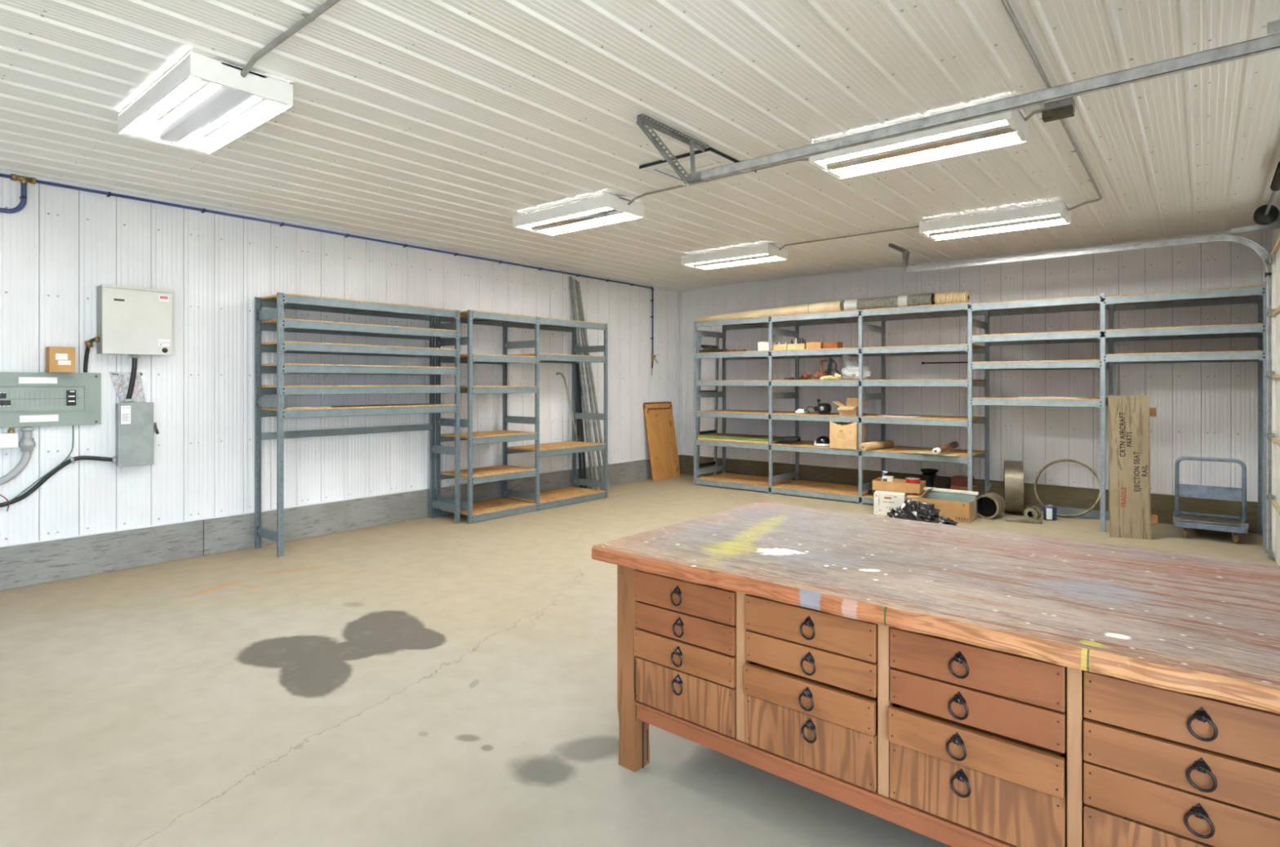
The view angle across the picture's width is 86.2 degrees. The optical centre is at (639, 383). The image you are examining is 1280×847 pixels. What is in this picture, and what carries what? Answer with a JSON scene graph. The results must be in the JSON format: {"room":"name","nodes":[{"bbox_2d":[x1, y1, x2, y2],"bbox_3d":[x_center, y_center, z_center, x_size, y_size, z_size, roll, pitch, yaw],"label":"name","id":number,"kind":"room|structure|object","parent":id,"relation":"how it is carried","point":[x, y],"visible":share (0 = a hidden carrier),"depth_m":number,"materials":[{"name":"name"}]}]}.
{"room":"garage workshop","nodes":[
{"label":"garage workshop","id":0,"kind":"room"},
{"bbox_2d":[0,176,678,546],"bbox_3d":[-3.692,-0.200,6.841,0.013,2.940,13.860,0,0,40],"label":"wall","id":1,"kind":"structure","parent":0,"point":[64,243],"depth_m":6.66,"materials":[{"name":"white metal"}]},
{"bbox_2d":[0,427,17,448],"bbox_3d":[-4.936,0.420,5.245,0.090,0.150,0.235,0,0,40],"label":"junction box","id":2,"kind":"object","parent":1,"relation":"attached to","point":[9,439],"visible":1,"depth_m":5.27,"materials":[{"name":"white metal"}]},
{"bbox_2d":[0,426,35,484],"bbox_3d":[-5.031,0.590,5.138,0.103,0.491,0.730,0,0,40],"label":"conduit","id":3,"kind":"object","parent":1,"relation":"attached to","point":[27,443],"visible":1,"depth_m":5.35,"materials":[{"name":"grey plastic"}]},
{"bbox_2d":[0,372,101,427],"bbox_3d":[-4.890,0.128,5.323,0.062,0.431,1.113,0,0,40],"label":"breaker panel","id":4,"kind":"object","parent":1,"relation":"attached to","point":[27,399],"visible":1,"depth_m":5.49,"materials":[{"name":"grey metal"}]},
{"bbox_2d":[4,425,74,504],"bbox_3d":[-4.782,0.642,5.449,0.020,0.594,0.431,0,0,37],"label":"ground wire","id":5,"kind":"object","parent":4,"relation":"hanging from","point":[68,455],"visible":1,"depth_m":5.50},
{"bbox_2d":[45,346,75,372],"bbox_3d":[-4.679,-0.191,5.522,0.127,0.203,0.163,0,0,40],"label":"carton","id":6,"kind":"object","parent":4,"relation":"on","point":[58,359],"visible":1,"depth_m":5.48,"materials":[{"name":"brown cardboard"}]},
{"bbox_2d":[83,336,99,372],"bbox_3d":[-4.556,-0.241,5.675,0.097,0.301,0.098,0,0,40],"label":"conduit","id":7,"kind":"object","parent":4,"relation":"on","point":[88,344],"visible":1,"depth_m":5.66,"materials":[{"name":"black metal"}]},
{"bbox_2d":[95,284,173,355],"bbox_3d":[-4.339,-0.532,5.878,0.206,0.572,0.501,0,0,40],"label":"electrical box","id":8,"kind":"object","parent":1,"relation":"attached to","point":[131,320],"visible":0.99,"depth_m":5.79,"materials":[{"name":"beige metal"}]},
{"bbox_2d":[122,354,139,402],"bbox_3d":[-4.378,-0.043,5.884,0.125,0.414,0.069,0,0,-7],"label":"power cable","id":9,"kind":"object","parent":8,"relation":"hanging from","point":[134,365],"visible":0.98,"depth_m":5.87,"materials":[{"name":"rubber"}]},
{"bbox_2d":[95,284,173,293],"bbox_3d":[-4.341,-0.807,5.879,0.202,0.022,0.501,0,0,40],"label":"lid","id":10,"kind":"object","parent":8,"relation":"attached to","point":[102,286],"depth_m":5.77,"materials":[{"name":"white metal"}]},
{"bbox_2d":[115,402,159,466],"bbox_3d":[-4.368,0.437,5.928,0.097,0.542,0.304,0,0,40],"label":"switch","id":11,"kind":"object","parent":1,"relation":"attached to","point":[135,426],"visible":1,"depth_m":5.88,"materials":[{"name":"grey metal"}]},
{"bbox_2d":[0,455,117,506],"bbox_3d":[-4.878,0.782,5.358,0.068,0.371,1.264,0,0,41],"label":"power cable","id":12,"kind":"object","parent":11,"relation":"attached to","point":[72,460],"visible":1,"depth_m":5.53,"materials":[{"name":"rubber"}]},
{"bbox_2d":[109,371,146,402],"bbox_3d":[-4.432,0.040,5.918,0.007,0.281,0.265,0,0,40],"label":"pouch","id":13,"kind":"object","parent":11,"relation":"on","point":[121,380],"visible":0.87,"depth_m":5.91,"materials":[{"name":"plastic"}]},
{"bbox_2d":[136,368,146,383],"bbox_3d":[-4.377,-0.060,5.990,0.005,0.130,0.085,0,0,40],"label":"outlet plate","id":14,"kind":"object","parent":1,"relation":"attached to","point":[143,371],"visible":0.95,"depth_m":6.01,"materials":[{"name":"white plastic"}]},
{"bbox_2d":[0,173,653,351],"bbox_3d":[-3.034,-1.081,7.578,0.062,1.101,10.235,0,0,40],"label":"pipe","id":15,"kind":"object","parent":1,"relation":"attached to","point":[24,180],"visible":1,"depth_m":6.44,"materials":[{"name":"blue metal"}]},
{"bbox_2d":[0,168,680,292],"bbox_3d":[-3.673,-1.647,6.825,0.050,0.045,13.860,0,0,40],"label":"trim","id":16,"kind":"structure","parent":1,"relation":"attached to","point":[7,171],"depth_m":6.88,"materials":[{"name":"metal"}]},
{"bbox_2d":[0,473,1278,846],"bbox_3d":[-0.698,1.675,4.373,8.060,0.150,14.160,0,0,40],"label":"floor","id":17,"kind":"structure","parent":0,"point":[427,681],"depth_m":3.43,"materials":[{"name":"concrete"}]},
{"bbox_2d":[254,292,460,556],"bbox_3d":[-2.907,0.380,7.250,0.554,2.440,1.998,0,0,40],"label":"shelving","id":18,"kind":"object","parent":17,"relation":"on","point":[280,301],"depth_m":6.94,"materials":[{"name":"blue metal"}]},
{"bbox_2d":[435,309,608,523],"bbox_3d":[-1.455,0.380,8.910,0.684,2.440,2.346,0,0,40],"label":"shelving","id":19,"kind":"object","parent":17,"relation":"on","point":[518,501],"visible":0.98,"depth_m":8.58,"materials":[{"name":"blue metal"}]},
{"bbox_2d":[555,371,578,441],"bbox_3d":[-1.049,0.337,9.806,0.329,1.003,0.094,0,0,-19],"label":"tube","id":20,"kind":"object","parent":19,"relation":"on","point":[558,372],"visible":1,"depth_m":9.82,"materials":[{"name":"metal"}]},
{"bbox_2d":[576,364,583,488],"bbox_3d":[-0.913,0.493,10.051,0.168,2.188,0.052,0,0,27],"label":"bar","id":21,"kind":"object","parent":17,"relation":"on","point":[577,395],"visible":0.47,"depth_m":10.03,"materials":[{"name":"metal"}]},
{"bbox_2d":[576,363,586,488],"bbox_3d":[-0.862,0.643,10.113,0.167,1.888,0.052,0,0,27],"label":"bar","id":22,"kind":"object","parent":17,"relation":"on","point":[578,372],"visible":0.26,"depth_m":10.10,"materials":[{"name":"metal"}]},
{"bbox_2d":[568,275,595,488],"bbox_3d":[-0.855,0.008,10.081,0.391,3.161,0.043,0,0,-18],"label":"channel","id":23,"kind":"object","parent":17,"relation":"on","point":[570,277],"visible":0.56,"depth_m":10.07,"materials":[{"name":"metal"}]},
{"bbox_2d":[572,277,599,489],"bbox_3d":[-0.807,0.018,10.132,0.430,3.141,0.042,0,0,-20],"label":"channel","id":24,"kind":"object","parent":17,"relation":"on","point":[573,278],"visible":0.86,"depth_m":10.12,"materials":[{"name":"metal"}]},
{"bbox_2d":[574,280,604,488],"bbox_3d":[-0.755,0.028,10.180,0.475,3.122,0.042,0,0,-20],"label":"channel","id":25,"kind":"object","parent":17,"relation":"on","point":[575,281],"visible":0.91,"depth_m":10.17,"materials":[{"name":"metal"}]},
{"bbox_2d":[577,281,609,488],"bbox_3d":[-0.702,0.038,10.227,0.519,3.103,0.042,0,0,-21],"label":"channel","id":26,"kind":"object","parent":17,"relation":"on","point":[578,282],"visible":0.77,"depth_m":10.21,"materials":[{"name":"metal"}]},
{"bbox_2d":[643,401,680,480],"bbox_3d":[0.374,0.958,11.582,0.245,1.283,0.758,0,0,40],"label":"wooden panel","id":27,"kind":"object","parent":17,"relation":"on","point":[659,417],"visible":1,"depth_m":11.53,"materials":[{"name":"brown wood"}]},
{"bbox_2d":[697,335,719,477],"bbox_3d":[1.110,0.410,11.215,0.080,2.381,0.560,0,0,40],"label":"frame","id":28,"kind":"object","parent":17,"relation":"on","point":[700,345],"visible":0.66,"depth_m":11.16,"materials":[{"name":"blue metal"}]},
{"bbox_2d":[873,489,906,515],"bbox_3d":[3.079,1.468,8.413,0.350,0.265,0.322,0,0,26],"label":"box","id":29,"kind":"object","parent":17,"relation":"on","point":[884,501],"visible":0.76,"depth_m":8.29,"materials":[{"name":"white cardboard"}]},
{"bbox_2d":[872,476,925,493],"bbox_3d":[3.240,1.274,8.552,0.565,0.120,0.345,0,0,33],"label":"cardboard tray","id":30,"kind":"object","parent":29,"relation":"on","point":[900,485],"visible":0.93,"depth_m":8.42,"materials":[{"name":"cardboard"}]},
{"bbox_2d":[882,475,893,481],"bbox_3d":[3.132,1.250,8.641,0.120,0.155,0.101,0,0,30],"label":"carton","id":31,"kind":"object","parent":30,"relation":"in","point":[885,477],"visible":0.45,"depth_m":8.60,"materials":[{"name":"white cardboard"}]},
{"bbox_2d":[905,476,919,484],"bbox_3d":[3.371,1.246,8.444,0.170,0.163,0.170,0,0,40],"label":"can","id":32,"kind":"object","parent":30,"relation":"in","point":[908,479],"visible":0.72,"depth_m":8.38,"materials":[{"name":"metal"}]},
{"bbox_2d":[887,498,958,525],"bbox_3d":[3.253,1.473,7.907,0.782,0.255,0.307,0,0,40],"label":"bag","id":33,"kind":"object","parent":17,"relation":"on","point":[911,509],"visible":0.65,"depth_m":7.83,"materials":[{"name":"black"}]},
{"bbox_2d":[591,501,1279,846],"bbox_3d":[1.190,1.144,2.662,2.450,0.912,1.439,0,0,40],"label":"workbench","id":34,"kind":"object","parent":17,"relation":"on","point":[952,685],"visible":1,"depth_m":2.14,"materials":[{"name":"brown wood"}]},
{"bbox_2d":[906,486,977,523],"bbox_3d":[3.606,1.432,8.179,0.706,0.336,0.378,0,0,40],"label":"carton","id":35,"kind":"object","parent":17,"relation":"on","point":[957,508],"visible":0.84,"depth_m":7.99,"materials":[{"name":"brown cardboard"}]},
{"bbox_3d":[3.714,1.437,8.200,0.580,0.265,0.060,0,0,39],"label":"glass pane","id":36,"kind":"object","parent":35,"relation":"in","visible":0},
{"bbox_2d":[923,486,978,494],"bbox_3d":[3.743,1.294,8.235,0.620,0.034,0.050,0,0,40],"label":"strip","id":37,"kind":"object","parent":36,"relation":"on","point":[962,491],"visible":1,"depth_m":8.20,"materials":[{"name":"white cardboard"}]},
{"bbox_2d":[693,280,1266,550],"bbox_3d":[3.710,0.309,9.001,6.699,2.581,0.894,0,0,40],"label":"shelving","id":38,"kind":"object","parent":17,"relation":"on","point":[780,483],"depth_m":8.64,"materials":[{"name":"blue metal"}]},
{"bbox_2d":[697,346,746,352],"bbox_3d":[1.299,-0.537,10.667,0.873,0.107,0.330,0,0,40],"label":"pile","id":39,"kind":"object","parent":38,"relation":"on","point":[708,349],"visible":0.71,"depth_m":10.66,"materials":[{"name":"metal"}]},
{"bbox_2d":[697,432,785,443],"bbox_3d":[1.572,0.845,10.601,1.260,0.064,0.600,0,0,40],"label":"stack","id":40,"kind":"object","parent":38,"relation":"on","point":[717,436],"visible":0.82,"depth_m":10.46,"materials":[{"name":"cardboard"}]},
{"bbox_2d":[758,341,774,350],"bbox_3d":[1.885,-0.549,10.187,0.202,0.136,0.160,0,0,40],"label":"carton","id":41,"kind":"object","parent":38,"relation":"on","point":[764,345],"visible":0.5,"depth_m":10.13,"materials":[{"name":"cardboard"}]},
{"bbox_2d":[698,300,841,320],"bbox_3d":[1.872,-1.066,10.273,2.425,0.184,0.182,0,0,39],"label":"roll","id":42,"kind":"object","parent":38,"relation":"on","point":[830,306],"visible":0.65,"depth_m":10.00,"materials":[{"name":"paper"}]},
{"bbox_2d":[773,343,787,350],"bbox_3d":[2.094,-0.524,10.015,0.225,0.085,0.205,0,0,40],"label":"cardboard tray","id":43,"kind":"object","parent":38,"relation":"on","point":[775,347],"visible":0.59,"depth_m":9.93,"materials":[{"name":"cardboard"}]},
{"bbox_2d":[775,435,800,442],"bbox_3d":[2.206,0.826,10.017,0.341,0.092,0.329,0,0,40],"label":"tarp","id":44,"kind":"object","parent":38,"relation":"on","point":[788,438],"visible":1,"depth_m":9.91,"materials":[{"name":"fabric"}]},
{"bbox_2d":[787,343,806,349],"bbox_3d":[2.294,-0.524,9.850,0.265,0.085,0.225,0,0,40],"label":"cardboard tray","id":45,"kind":"object","parent":38,"relation":"on","point":[790,346],"visible":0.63,"depth_m":9.75,"materials":[{"name":"cardboard"}]},
{"bbox_2d":[784,372,812,379],"bbox_3d":[2.276,-0.105,9.838,0.424,0.105,0.141,0,0,40],"label":"heap","id":46,"kind":"object","parent":38,"relation":"on","point":[805,376],"visible":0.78,"depth_m":9.75,"materials":[{"name":"metal"}]},
{"bbox_2d":[795,408,809,413],"bbox_3d":[2.316,0.395,9.759,0.224,0.068,0.106,0,0,40],"label":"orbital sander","id":47,"kind":"object","parent":38,"relation":"on","point":[798,411],"visible":1,"depth_m":9.71,"materials":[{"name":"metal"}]},
{"bbox_2d":[806,342,822,348],"bbox_3d":[2.498,-0.532,9.696,0.222,0.101,0.180,0,0,40],"label":"carton","id":48,"kind":"object","parent":38,"relation":"on","point":[809,344],"visible":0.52,"depth_m":9.61,"materials":[{"name":"cardboard"}]},
{"bbox_2d":[806,398,831,414],"bbox_3d":[2.485,0.325,9.688,0.431,0.218,0.177,0,0,44],"label":"motor","id":49,"kind":"object","parent":38,"relation":"on","point":[824,408],"visible":0.95,"depth_m":9.56,"materials":[{"name":"metal"}]},
{"bbox_2d":[813,359,827,378],"bbox_3d":[2.560,-0.200,9.625,0.255,0.274,0.146,0,0,40],"label":"harness","id":50,"kind":"object","parent":38,"relation":"on","point":[819,374],"visible":0.69,"depth_m":9.62,"materials":[{"name":"red fabric"}]},
{"bbox_2d":[813,435,829,446],"bbox_3d":[2.570,0.805,9.584,0.233,0.143,0.226,0,0,40],"label":"helmet","id":51,"kind":"object","parent":38,"relation":"on","point":[822,441],"visible":0.83,"depth_m":9.50,"materials":[{"name":"plastic"}]},
{"bbox_2d":[818,373,841,379],"bbox_3d":[2.614,-0.100,9.395,0.319,0.090,0.112,0,0,40],"label":"gloves","id":52,"kind":"object","parent":38,"relation":"on","point":[837,375],"visible":1,"depth_m":9.36,"materials":[{"name":"fabric"}]},
{"bbox_2d":[822,341,842,348],"bbox_3d":[2.690,-0.528,9.537,0.212,0.093,0.180,0,0,40],"label":"carton","id":53,"kind":"object","parent":38,"relation":"on","point":[825,344],"visible":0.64,"depth_m":9.47,"materials":[{"name":"cardboard"}]},
{"bbox_2d":[829,420,866,448],"bbox_3d":[2.835,0.692,9.326,0.380,0.370,0.301,0,0,43],"label":"carton","id":54,"kind":"object","parent":38,"relation":"on","point":[842,434],"visible":0.95,"depth_m":9.22,"materials":[{"name":"cardboard"}]},
{"bbox_2d":[833,397,868,415],"bbox_3d":[2.854,0.316,9.302,0.437,0.234,0.353,0,0,40],"label":"carton","id":55,"kind":"object","parent":38,"relation":"on","point":[851,407],"visible":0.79,"depth_m":9.29,"materials":[{"name":"cardboard"}]},
{"bbox_2d":[840,354,871,377],"bbox_3d":[2.977,-0.257,9.431,0.429,0.376,0.287,0,0,40],"label":"plastic bag","id":56,"kind":"object","parent":38,"relation":"on","point":[850,369],"visible":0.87,"depth_m":9.36,"materials":[{"name":"white"}]},
{"bbox_2d":[860,440,894,449],"bbox_3d":[3.158,0.824,9.120,0.651,0.100,0.099,0,0,-37],"label":"paper roll","id":57,"kind":"object","parent":38,"relation":"on","point":[888,443],"visible":1,"depth_m":9.06,"materials":[{"name":"paper"}]},
{"bbox_2d":[840,293,934,311],"bbox_3d":[3.286,-1.069,9.124,1.204,0.177,0.177,0,0,40],"label":"roll","id":58,"kind":"object","parent":38,"relation":"on","point":[927,298],"visible":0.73,"depth_m":9.03,"materials":[{"name":"white"}]},
{"bbox_2d":[876,414,918,417],"bbox_3d":[3.391,0.430,9.048,0.340,0.006,0.584,0,0,-45],"label":"paper sheets","id":59,"kind":"object","parent":38,"relation":"on","point":[877,415],"visible":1,"depth_m":9.00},
{"bbox_2d":[920,468,938,493],"bbox_3d":[3.773,1.308,8.916,0.230,0.372,0.230,0,0,40],"label":"stand","id":60,"kind":"object","parent":38,"relation":"on","point":[929,474],"visible":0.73,"depth_m":8.87,"materials":[{"name":"plastic"}]},
{"bbox_2d":[900,448,968,456],"bbox_3d":[3.750,0.871,8.629,0.529,0.011,0.885,0,0,-43],"label":"paper sheets","id":61,"kind":"object","parent":38,"relation":"on","point":[922,451],"visible":0.8,"depth_m":8.55,"materials":[{"name":"paper"}]},
{"bbox_2d":[932,440,959,454],"bbox_3d":[3.796,0.798,8.486,0.628,0.124,0.084,0,0,-45],"label":"paper roll","id":62,"kind":"object","parent":61,"relation":"on","point":[938,450],"visible":1,"depth_m":8.40,"materials":[{"name":"paper"}]},
{"bbox_2d":[922,489,955,496],"bbox_3d":[3.739,1.408,8.605,0.415,0.151,0.220,0,0,40],"label":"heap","id":63,"kind":"object","parent":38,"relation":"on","point":[944,493],"visible":0.16,"depth_m":8.55,"materials":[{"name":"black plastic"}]},
{"bbox_2d":[933,290,969,304],"bbox_3d":[3.938,-1.069,8.625,0.384,0.170,0.170,0,0,40],"label":"roll","id":64,"kind":"object","parent":38,"relation":"on","point":[958,296],"visible":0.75,"depth_m":8.56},
{"bbox_2d":[950,484,977,497],"bbox_3d":[4.110,1.393,8.665,0.262,0.201,0.260,0,0,40],"label":"carton","id":65,"kind":"object","parent":38,"relation":"on","point":[975,487],"visible":0.36,"depth_m":8.57,"materials":[{"name":"cardboard"}]},
{"bbox_2d":[951,475,973,486],"bbox_3d":[4.095,1.237,8.677,0.222,0.111,0.220,0,0,40],"label":"case","id":66,"kind":"object","parent":65,"relation":"on","point":[956,480],"visible":0.76,"depth_m":8.61,"materials":[{"name":"cardboard"}]},
{"bbox_2d":[921,360,1030,364],"bbox_3d":[4.354,-0.278,8.930,1.300,0.032,0.032,0,0,40],"label":"rod","id":67,"kind":"object","parent":38,"relation":"on","point":[922,362],"visible":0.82,"depth_m":9.10,"materials":[{"name":"plastic"}]},
{"bbox_2d":[1020,396,1086,398],"bbox_3d":[4.748,0.162,7.892,0.664,0.012,0.413,0,0,40],"label":"paper sheets","id":68,"kind":"object","parent":38,"relation":"on","point":[1020,397],"visible":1,"depth_m":7.78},
{"bbox_2d":[976,492,1005,518],"bbox_3d":[4.183,1.459,8.183,0.282,0.282,0.270,0,0,43],"label":"pipe","id":69,"kind":"object","parent":17,"relation":"on","point":[989,504],"visible":0.94,"depth_m":8.19,"materials":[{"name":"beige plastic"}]},
{"bbox_2d":[1004,460,1023,513],"bbox_3d":[4.613,1.278,8.446,0.200,0.644,0.644,0,0,27],"label":"band","id":70,"kind":"object","parent":17,"relation":"on","point":[1013,469],"visible":0.93,"depth_m":8.21,"materials":[{"name":"metal"}]},
{"bbox_2d":[1005,516,1042,524],"bbox_3d":[4.426,1.578,7.885,0.370,0.042,0.070,0,0,28],"label":"bar","id":71,"kind":"object","parent":17,"relation":"on","point":[1007,518],"visible":1,"depth_m":7.86,"materials":[{"name":"metal"}]},
{"bbox_2d":[1022,506,1041,519],"bbox_3d":[4.602,1.518,8.013,0.141,0.159,0.170,0,0,-42],"label":"pipe collar","id":72,"kind":"object","parent":17,"relation":"on","point":[1037,512],"visible":0.93,"depth_m":7.98,"materials":[{"name":"metal"}]},
{"bbox_2d":[1043,503,1057,519],"bbox_3d":[4.826,1.512,8.048,0.140,0.175,0.140,0,0,40],"label":"paint can","id":73,"kind":"object","parent":17,"relation":"on","point":[1050,511],"visible":1,"depth_m":8.00,"materials":[{"name":"metal"}]},
{"bbox_2d":[1034,458,1100,516],"bbox_3d":[5.152,1.260,8.246,0.690,0.678,0.256,0,0,40],"label":"hoop","id":74,"kind":"object","parent":17,"relation":"on","point":[1043,468],"visible":0.88,"depth_m":8.22},
{"bbox_2d":[1056,506,1109,519],"bbox_3d":[5.261,1.550,8.182,0.650,0.100,0.040,0,0,40],"label":"iron","id":75,"kind":"object","parent":17,"relation":"on","point":[1095,514],"visible":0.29,"depth_m":8.18,"materials":[{"name":"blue metal"}]},
{"bbox_2d":[1108,395,1157,539],"bbox_3d":[5.123,0.863,7.114,0.423,1.475,0.134,0,0,19],"label":"board","id":76,"kind":"object","parent":17,"relation":"on","point":[1131,516],"visible":1,"depth_m":7.08,"materials":[{"name":"brown wood"}]},
{"bbox_2d":[1172,456,1248,543],"bbox_3d":[5.982,1.177,7.198,0.600,0.847,0.741,0,0,37],"label":"trolley","id":77,"kind":"object","parent":17,"relation":"on","point":[1232,524],"visible":1,"depth_m":6.96,"materials":[{"name":"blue metal"}]},
{"bbox_2d":[0,0,1279,289],"bbox_3d":[-0.698,-1.663,4.373,7.760,0.014,13.860,0,0,40],"label":"ceiling","id":78,"kind":"structure","parent":0,"point":[435,122],"depth_m":4.27,"materials":[{"name":"metal"}]},
{"bbox_2d":[117,50,293,154],"bbox_3d":[-2.540,-1.597,3.954,1.250,0.153,0.492,0,0,40],"label":"fluorescent fixture","id":79,"kind":"object","parent":78,"relation":"attached to","point":[203,104],"visible":1,"depth_m":3.83,"materials":[{"name":"white metal"}]},
{"bbox_2d":[240,0,341,77],"bbox_3d":[-0.394,-1.624,2.167,4.364,0.074,0.052,0,0,40],"label":"conduit","id":80,"kind":"object","parent":78,"relation":"attached to","point":[308,18],"visible":1,"depth_m":3.20,"materials":[{"name":"metal"}]},
{"bbox_2d":[512,192,644,235],"bbox_3d":[-0.601,-1.597,6.463,1.250,0.153,0.492,0,0,40],"label":"fluorescent fixture","id":81,"kind":"object","parent":78,"relation":"attached to","point":[602,210],"visible":1,"depth_m":6.33,"materials":[{"name":"white metal"}]},
{"bbox_2d":[635,113,709,186],"bbox_3d":[0.260,-1.491,4.477,0.134,0.331,0.741,0,0,40],"label":"hanger","id":82,"kind":"object","parent":78,"relation":"attached to","point":[694,177],"visible":1,"depth_m":4.49,"materials":[{"name":"metal"}]},
{"bbox_2d":[701,19,1279,180],"bbox_3d":[1.609,0.010,3.551,3.125,3.180,0.087,0,0,40],"label":"door track","id":83,"kind":"object","parent":82,"relation":"hanging from","point":[1269,43],"visible":1,"depth_m":3.32,"materials":[{"name":"metal"}]},
{"bbox_2d":[1264,235,1279,565],"bbox_3d":[4.296,0.200,4.442,0.116,2.792,4.710,0,0,40],"label":"door","id":84,"kind":"structure","parent":83,"relation":"attached to","point":[1274,258],"depth_m":6.13,"materials":[{"name":"metal"}]},
{"bbox_2d":[639,146,756,187],"bbox_3d":[0.451,-1.653,5.279,0.650,0.027,0.650,0,0,40],"label":"attic hatch","id":85,"kind":"object","parent":78,"relation":"attached to","point":[661,168],"visible":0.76,"depth_m":5.18,"materials":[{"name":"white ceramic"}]},
{"bbox_2d":[627,157,808,204],"bbox_3d":[0.598,-1.619,5.481,1.839,0.076,0.048,0,0,40],"label":"conduit","id":86,"kind":"object","parent":78,"relation":"attached to","point":[806,158],"visible":0.62,"depth_m":5.53,"materials":[{"name":"metal"}]},
{"bbox_2d":[681,243,787,270],"bbox_3d":[1.170,-1.597,8.580,1.250,0.153,0.492,0,0,40],"label":"fluorescent fixture","id":87,"kind":"object","parent":78,"relation":"attached to","point":[769,252],"visible":0.99,"depth_m":8.44,"materials":[{"name":"white metal"}]},
{"bbox_2d":[778,225,919,249],"bbox_3d":[2.314,-1.624,7.641,1.699,0.064,0.047,0,0,40],"label":"conduit","id":88,"kind":"object","parent":78,"relation":"attached to","point":[784,246],"visible":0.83,"depth_m":7.63,"materials":[{"name":"metal"}]},
{"bbox_2d":[888,243,909,273],"bbox_3d":[3.168,-1.506,8.314,0.075,0.302,0.600,0,0,40],"label":"hanger","id":89,"kind":"object","parent":78,"relation":"attached to","point":[904,251],"visible":1,"depth_m":8.40,"materials":[{"name":"metal"}]},
{"bbox_2d":[902,210,1279,558],"bbox_3d":[4.558,0.010,7.333,3.385,3.180,0.085,0,0,40],"label":"door track","id":90,"kind":"object","parent":89,"relation":"hanging from","point":[1260,251],"visible":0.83,"depth_m":6.46,"materials":[{"name":"metal"}]},
{"bbox_2d":[808,109,1028,179],"bbox_3d":[1.804,-1.597,4.507,1.250,0.153,0.492,0,0,40],"label":"fluorescent fixture","id":91,"kind":"object","parent":78,"relation":"attached to","point":[1006,128],"visible":0.73,"depth_m":4.44,"materials":[{"name":"white metal"}]},
{"bbox_2d":[919,200,1071,240],"bbox_3d":[3.460,-1.597,6.705,1.250,0.153,0.492,0,0,40],"label":"fluorescent fixture","id":92,"kind":"object","parent":78,"relation":"attached to","point":[1051,214],"visible":0.98,"depth_m":6.59,"materials":[{"name":"white metal"}]},
{"bbox_2d":[1000,0,1058,102],"bbox_3d":[-0.162,-1.644,0.859,0.048,0.026,8.120,0,0,40],"label":"conduit","id":93,"kind":"object","parent":78,"relation":"attached to","point":[1006,3],"visible":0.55,"depth_m":3.28,"materials":[{"name":"metal"}]},
{"bbox_2d":[1042,97,1075,122],"bbox_3d":[2.488,-1.613,4.056,0.156,0.106,0.155,0,0,40],"label":"junction box","id":94,"kind":"object","parent":78,"relation":"attached to","point":[1064,108],"visible":0.87,"depth_m":4.00,"materials":[{"name":"metal"}]},
{"bbox_2d":[1023,108,1044,121],"bbox_3d":[2.382,-1.618,4.128,0.116,0.053,0.019,0,0,40],"label":"conduit","id":95,"kind":"object","parent":94,"relation":"attached to","point":[1033,113],"visible":0.85,"depth_m":4.13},
{"bbox_2d":[1059,118,1102,210],"bbox_3d":[3.346,-1.624,5.157,0.263,0.067,2.606,0,0,33],"label":"conduit","id":96,"kind":"object","parent":78,"relation":"attached to","point":[1063,122],"visible":0.95,"depth_m":5.13,"materials":[{"name":"metal"}]},
{"bbox_2d":[682,230,1271,500],"bbox_3d":[3.710,-0.200,9.720,7.760,2.940,0.013,0,0,40],"label":"wall","id":97,"kind":"structure","parent":0,"point":[1203,409],"depth_m":8.69,"materials":[{"name":"white metal"}]},
{"bbox_2d":[678,292,682,453],"bbox_3d":[0.719,-0.177,12.153,0.050,2.885,0.050,0,0,40],"label":"trim","id":98,"kind":"structure","parent":97,"relation":"attached to","point":[680,294],"depth_m":12.15,"materials":[{"name":"metal"}]},
{"bbox_2d":[680,227,1271,292],"bbox_3d":[3.694,-1.645,9.701,7.760,0.050,0.050,0,0,40],"label":"trim","id":99,"kind":"structure","parent":97,"relation":"attached to","point":[1228,232],"depth_m":9.13,"materials":[{"name":"metal"}]},
{"bbox_2d":[1271,208,1279,249],"bbox_3d":[6.262,-0.200,6.715,0.013,2.940,1.390,0,0,40],"label":"wall","id":100,"kind":"structure","parent":0,"point":[1275,232],"depth_m":6.96,"materials":[{"name":"white metal"}]},
{"bbox_3d":[3.765,-0.045,9.786,7.780,3.290,0.148,0,0,39],"label":"wall","id":101,"kind":"structure","parent":0,"visible":0},
{"bbox_2d":[680,453,1257,533],"bbox_3d":[3.700,1.433,9.715,7.770,0.335,0.040,0,0,40],"label":"baseboard","id":102,"kind":"structure","parent":101,"relation":"attached to","point":[1162,505],"depth_m":8.66,"materials":[{"name":"concrete"}]},
{"bbox_3d":[-3.758,-0.045,6.895,0.148,3.290,14.180,0,0,39],"label":"wall","id":103,"kind":"structure","parent":0,"visible":0},
{"bbox_2d":[0,453,680,590],"bbox_3d":[-3.187,1.433,7.438,0.040,0.335,12.224,0,0,40],"label":"baseboard","id":104,"kind":"structure","parent":103,"relation":"attached to","point":[228,533],"depth_m":6.47,"materials":[{"name":"concrete"}]},
{"bbox_3d":[4.351,-1.455,4.397,0.013,0.430,4.620,0,0,39],"label":"wall","id":105,"kind":"structure","parent":0,"visible":0},
{"bbox_2d":[1253,161,1279,225],"bbox_3d":[4.315,-1.540,4.543,0.170,0.170,4.900,0,0,40],"label":"shaft","id":106,"kind":"object","parent":105,"relation":"attached to","point":[1264,215],"visible":1,"depth_m":6.18,"materials":[{"name":"metal"}]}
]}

